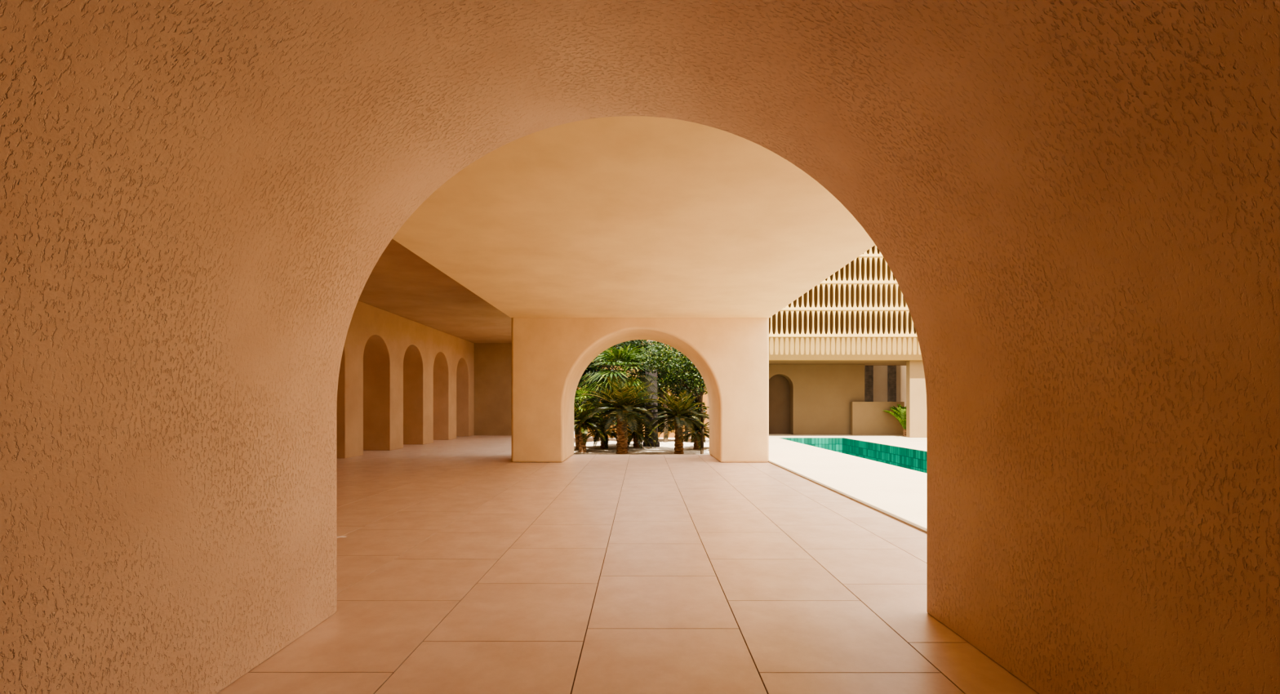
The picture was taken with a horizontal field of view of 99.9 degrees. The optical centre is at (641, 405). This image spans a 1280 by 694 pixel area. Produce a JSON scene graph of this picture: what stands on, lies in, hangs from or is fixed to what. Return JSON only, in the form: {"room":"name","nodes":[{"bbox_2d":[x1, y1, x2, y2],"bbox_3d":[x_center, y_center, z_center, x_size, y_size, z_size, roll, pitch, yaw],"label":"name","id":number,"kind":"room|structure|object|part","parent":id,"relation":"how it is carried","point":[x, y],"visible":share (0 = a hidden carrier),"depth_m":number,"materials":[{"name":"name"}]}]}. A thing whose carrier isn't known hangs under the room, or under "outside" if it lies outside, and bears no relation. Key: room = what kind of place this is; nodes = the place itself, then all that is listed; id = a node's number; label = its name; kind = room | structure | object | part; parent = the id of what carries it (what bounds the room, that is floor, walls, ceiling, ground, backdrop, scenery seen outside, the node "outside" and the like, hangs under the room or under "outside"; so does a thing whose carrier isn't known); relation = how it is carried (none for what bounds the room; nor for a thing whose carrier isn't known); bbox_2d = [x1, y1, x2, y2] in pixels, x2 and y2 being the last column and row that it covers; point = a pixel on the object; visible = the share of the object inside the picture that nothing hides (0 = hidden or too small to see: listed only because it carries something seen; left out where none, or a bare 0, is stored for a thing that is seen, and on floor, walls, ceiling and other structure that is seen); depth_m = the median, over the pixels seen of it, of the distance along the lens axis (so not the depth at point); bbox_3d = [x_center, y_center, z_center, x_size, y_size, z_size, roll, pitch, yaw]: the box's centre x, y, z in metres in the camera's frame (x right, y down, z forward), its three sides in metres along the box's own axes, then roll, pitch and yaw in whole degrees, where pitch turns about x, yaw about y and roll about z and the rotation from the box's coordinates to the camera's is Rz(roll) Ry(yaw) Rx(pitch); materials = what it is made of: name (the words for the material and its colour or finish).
{"room":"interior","nodes":[
{"label":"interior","id":0,"kind":"room"},
{"bbox_2d":[336,300,474,458],"bbox_3d":[-8.920,-0.800,15.345,1.100,4.600,22.910,0,0,0],"label":"wall","id":1,"kind":"structure","parent":0,"point":[402,380],"depth_m":18.43,"materials":[{"name":"paint"}]},
{"bbox_2d":[358,238,511,342],"bbox_3d":[-6.490,-3.300,15.495,6.420,0.400,23.210,0,0,0],"label":"ceiling","id":2,"kind":"structure","parent":0,"point":[401,282],"depth_m":15.70,"materials":[{"name":"paint"}]},
{"bbox_2d":[474,342,511,435],"bbox_3d":[-6.565,-0.800,26.950,6.270,4.600,0.300,0,0,0],"label":"wall","id":3,"kind":"structure","parent":0,"point":[492,361],"depth_m":26.80,"materials":[{"name":"paint"}]},
{"bbox_2d":[217,435,1038,693],"bbox_3d":[-3.135,2.350,7.400,12.930,1.700,38.800,0,0,0],"label":"floor","id":4,"kind":"structure","parent":0,"point":[463,566],"depth_m":4.47,"materials":[{"name":"tile"}]},
{"bbox_2d":[392,115,875,317],"bbox_3d":[-0.050,-2.695,8.975,6.760,0.810,10.170,0,0,0],"label":"ceiling","id":5,"kind":"structure","parent":0,"point":[617,216],"depth_m":6.98,"materials":[{"name":"paint"}]},
{"bbox_2d":[0,0,1279,693],"bbox_3d":[-1.850,-0.800,-1.055,15.700,4.600,9.890,0,0,0],"label":"wall","id":6,"kind":"structure","parent":0,"point":[1072,206],"depth_m":2.40,"materials":[{"name":"paint"}]},
{"bbox_2d":[511,317,768,462],"bbox_3d":[-0.050,-0.800,15.230,6.760,4.600,2.340,0,0,0],"label":"wall","id":7,"kind":"structure","parent":0,"point":[550,356],"depth_m":14.06,"materials":[{"name":"paint"}]},
{"bbox_2d":[574,339,707,438],"bbox_3d":[0.085,-1.015,27.550,7.030,5.370,0.300,0,0,0],"label":"wall","id":8,"kind":"structure","parent":0,"point":[704,396],"depth_m":27.40,"materials":[{"name":"paint"}]},
{"bbox_2d":[573,436,710,454],"bbox_3d":[-0.050,1.651,21.900,6.760,0.134,11.000,0,0,0],"label":"garden","id":9,"kind":"object","parent":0,"point":[664,448],"visible":0.3,"depth_m":20.37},
{"bbox_2d":[573,382,608,448],"bbox_3d":[-2.361,0.386,19.960,2.607,2.648,2.808,0,0,0],"label":"fan palm","id":10,"kind":"object","parent":9,"relation":"on","point":[586,397],"visible":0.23,"depth_m":19.68,"materials":[{"name":"green plant"}]},
{"bbox_2d":[573,400,612,453],"bbox_3d":[-2.106,0.753,18.928,2.092,1.914,2.075,0,0,0],"label":"sago palm","id":11,"kind":"object","parent":9,"relation":"on","point":[583,437],"visible":0.6,"depth_m":18.71,"materials":[{"name":"green plant"}]},
{"bbox_2d":[575,339,642,441],"bbox_3d":[-1.882,-0.875,24.541,4.007,5.176,2.456,0,0,-10],"label":"leafy tree","id":12,"kind":"object","parent":9,"relation":"on","point":[588,370],"visible":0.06,"depth_m":24.09,"materials":[{"name":"green plant"}]},
{"bbox_2d":[573,373,666,453],"bbox_3d":[-0.744,0.291,18.609,3.164,2.838,3.120,0,0,-31],"label":"sago palm","id":13,"kind":"object","parent":9,"relation":"on","point":[621,407],"visible":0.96,"depth_m":18.28,"materials":[{"name":"green plant"}]},
{"bbox_2d":[577,343,666,410],"bbox_3d":[-0.865,-0.305,20.162,3.393,4.029,3.438,0,0,-39],"label":"fan palm","id":14,"kind":"object","parent":9,"relation":"on","point":[626,360],"visible":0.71,"depth_m":19.66,"materials":[{"name":"green plant"}]},
{"bbox_2d":[626,417,657,448],"bbox_3d":[-0.172,1.110,20.451,1.613,1.222,1.643,0,0,0],"label":"sago palm","id":15,"kind":"object","parent":9,"relation":"on","point":[637,443],"visible":0.52,"depth_m":20.37,"materials":[{"name":"green plant"}]},
{"bbox_2d":[642,365,659,447],"bbox_3d":[0.370,0.060,21.600,0.680,3.320,0.680,0,0,0],"label":"column","id":16,"kind":"structure","parent":9,"relation":"on","point":[654,397],"depth_m":21.38,"materials":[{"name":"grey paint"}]},
{"bbox_2d":[616,339,706,442],"bbox_3d":[0.976,-0.766,23.561,4.405,4.958,2.601,0,0,0],"label":"leafy tree","id":17,"kind":"object","parent":9,"relation":"on","point":[636,342],"visible":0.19,"depth_m":23.32,"materials":[{"name":"green plant"}]},
{"bbox_2d":[630,388,706,441],"bbox_3d":[1.095,0.276,25.378,3.953,2.879,1.889,0,0,0],"label":"leafy tree","id":18,"kind":"object","parent":9,"relation":"on","point":[660,404],"visible":0.08,"depth_m":25.00,"materials":[{"name":"green plant"}]},
{"bbox_2d":[638,341,707,453],"bbox_3d":[1.318,-0.352,19.025,3.004,4.128,1.687,0,0,11],"label":"leafy tree","id":19,"kind":"object","parent":9,"relation":"on","point":[659,357],"visible":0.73,"depth_m":18.91,"materials":[{"name":"green plant"}]},
{"bbox_2d":[641,388,709,453],"bbox_3d":[1.222,0.555,18.502,2.499,2.310,2.598,0,0,-22],"label":"sago palm","id":20,"kind":"object","parent":9,"relation":"on","point":[678,411],"visible":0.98,"depth_m":18.26,"materials":[{"name":"green plant"}]},
{"bbox_2d":[682,416,709,450],"bbox_3d":[2.080,1.029,20.412,1.634,1.362,1.646,0,0,-15],"label":"sago palm","id":21,"kind":"object","parent":9,"relation":"on","point":[696,440],"visible":0.41,"depth_m":20.21,"materials":[{"name":"green plant"}]},
{"bbox_2d":[707,395,709,435],"bbox_3d":[3.465,0.400,21.900,0.270,2.200,11.000,0,0,0],"label":"wall","id":22,"kind":"structure","parent":0,"point":[708,396],"depth_m":27.08,"materials":[{"name":"beige paint"}]},
{"bbox_2d":[768,364,864,434],"bbox_3d":[7.500,-0.300,27.800,7.800,3.600,0.600,0,0,0],"label":"wall","id":23,"kind":"structure","parent":0,"point":[821,395],"depth_m":27.50,"materials":[{"name":"beige paint"}]},
{"bbox_2d":[768,374,790,434],"bbox_3d":[7.050,-0.150,28.150,1.700,3.300,0.100,0,0,0],"label":"door","id":24,"kind":"structure","parent":23,"relation":"in","point":[779,385],"depth_m":28.10,"materials":[{"name":"paint"}]},
{"bbox_2d":[707,434,926,533],"bbox_3d":[9.165,2.337,17.545,11.670,1.725,27.310,0,0,0],"label":"deck","id":25,"kind":"object","parent":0,"point":[898,493],"visible":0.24,"depth_m":11.56,"materials":[{"name":"stone"}]},
{"bbox_2d":[778,437,926,473],"bbox_3d":[7.740,2.355,14.950,3.120,1.690,19.900,0,0,0],"label":"swimming pool","id":26,"kind":"object","parent":25,"relation":"in","point":[910,459],"visible":0.1,"depth_m":21.52,"materials":[{"name":"green tile"}]},
{"bbox_2d":[882,404,906,435],"bbox_3d":[12.847,0.733,26.167,2.159,1.614,2.185,0,0,24],"label":"spiky plant","id":27,"kind":"object","parent":25,"relation":"on","point":[900,414],"visible":0.55,"depth_m":26.02,"materials":[{"name":"green plant"}]},
{"bbox_2d":[906,360,926,437],"bbox_3d":[12.885,-0.300,25.175,0.863,3.600,0.350,0,0,0],"label":"pillar","id":28,"kind":"structure","parent":25,"relation":"on","point":[916,393],"depth_m":25.00,"materials":[{"name":"paint"}]},
{"bbox_2d":[768,360,906,364],"bbox_3d":[9.250,-2.300,26.400,11.300,0.400,3.400,0,0,0],"label":"ceiling","id":29,"kind":"structure","parent":0,"point":[865,362],"depth_m":26.59,"materials":[{"name":"beige paint"}]},
{"bbox_2d":[768,245,915,365],"bbox_3d":[9.250,-5.400,28.225,11.300,6.600,0.250,0,0,0],"label":"wall","id":30,"kind":"structure","parent":0,"point":[820,295],"depth_m":28.10,"materials":[{"name":"brown paint"}]},
{"bbox_2d":[849,401,904,435],"bbox_3d":[11.933,0.660,27.300,2.612,1.680,0.300,0,0,0],"label":"wall","id":31,"kind":"structure","parent":0,"point":[866,418],"depth_m":27.15,"materials":[{"name":"beige paint"}]},
{"bbox_2d":[866,365,900,401],"bbox_3d":[13.200,-1.500,31.350,3.600,6.000,0.300,0,0,0],"label":"window frame","id":32,"kind":"structure","parent":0,"point":[880,373],"depth_m":31.20,"materials":[{"name":"brown paint"}]},
{"bbox_2d":[864,365,873,401],"bbox_3d":[13.156,-0.500,31.160,0.460,4.000,0.080,0,0,0],"label":"shutter","id":33,"kind":"object","parent":32,"relation":"attached to","point":[868,379],"visible":0.44,"depth_m":31.13,"materials":[{"name":"brown wood"}]},
{"bbox_2d":[888,365,896,401],"bbox_3d":[14.493,-0.500,31.160,0.460,4.000,0.080,0,0,0],"label":"shutter","id":34,"kind":"object","parent":32,"relation":"attached to","point":[891,369],"visible":0.49,"depth_m":31.13,"materials":[{"name":"brown wood"}]},
{"bbox_2d":[900,365,906,406],"bbox_3d":[15.150,-1.750,17.695,0.300,6.500,27.610,0,0,0],"label":"wall","id":35,"kind":"structure","parent":0,"point":[903,368],"depth_m":30.87,"materials":[{"name":"beige paint"}]},
{"bbox_2d":[768,337,922,360],"bbox_3d":[9.250,-2.630,24.815,11.300,1.100,0.270,0,0,0],"label":"balcony railing","id":36,"kind":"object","parent":35,"relation":"attached to","point":[780,348],"depth_m":24.68,"materials":[{"name":"beige paint"}]},
{"bbox_3d":[9.250,-8.850,26.200,11.300,0.300,4.300,0,0,0],"label":"ceiling","id":37,"kind":"structure","parent":0,"visible":0},
{"bbox_2d":[768,244,917,337],"bbox_3d":[9.223,-5.890,24.190,11.280,5.620,0.160,0,0,0],"label":"lattice screen","id":38,"kind":"object","parent":37,"relation":"hanging from","point":[870,255],"visible":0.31,"depth_m":24.14,"materials":[{"name":"paint"}]},
{"bbox_3d":[9.223,-3.125,24.190,11.245,0.090,0.160,0,0,0],"label":"rail","id":39,"kind":"part","parent":38,"relation":"part of","materials":[{"name":"paint"}]},
{"bbox_3d":[9.223,-4.325,24.190,11.245,0.090,0.160,0,0,0],"label":"rail","id":40,"kind":"part","parent":38,"relation":"part of","materials":[{"name":"paint"}]},
{"bbox_3d":[9.223,-5.525,24.190,11.245,0.090,0.160,0,0,0],"label":"rail","id":41,"kind":"part","parent":38,"relation":"part of","materials":[{"name":"paint"}]},
{"bbox_3d":[9.223,-6.725,24.190,11.245,0.090,0.160,0,0,0],"label":"rail","id":42,"kind":"part","parent":38,"relation":"part of","materials":[{"name":"paint"}]},
{"bbox_3d":[-0.050,2.485,21.900,6.760,1.430,11.000,0,0,0],"label":"bed","id":43,"kind":"object","parent":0,"visible":0},
{"bbox_2d":[586,416,627,448],"bbox_3d":[-1.496,1.046,21.174,1.795,1.498,2.006,0,0,37],"label":"sago palm","id":44,"kind":"object","parent":43,"relation":"on","point":[604,445],"visible":0.3,"depth_m":21.02,"materials":[{"name":"green plant"}]}
]}

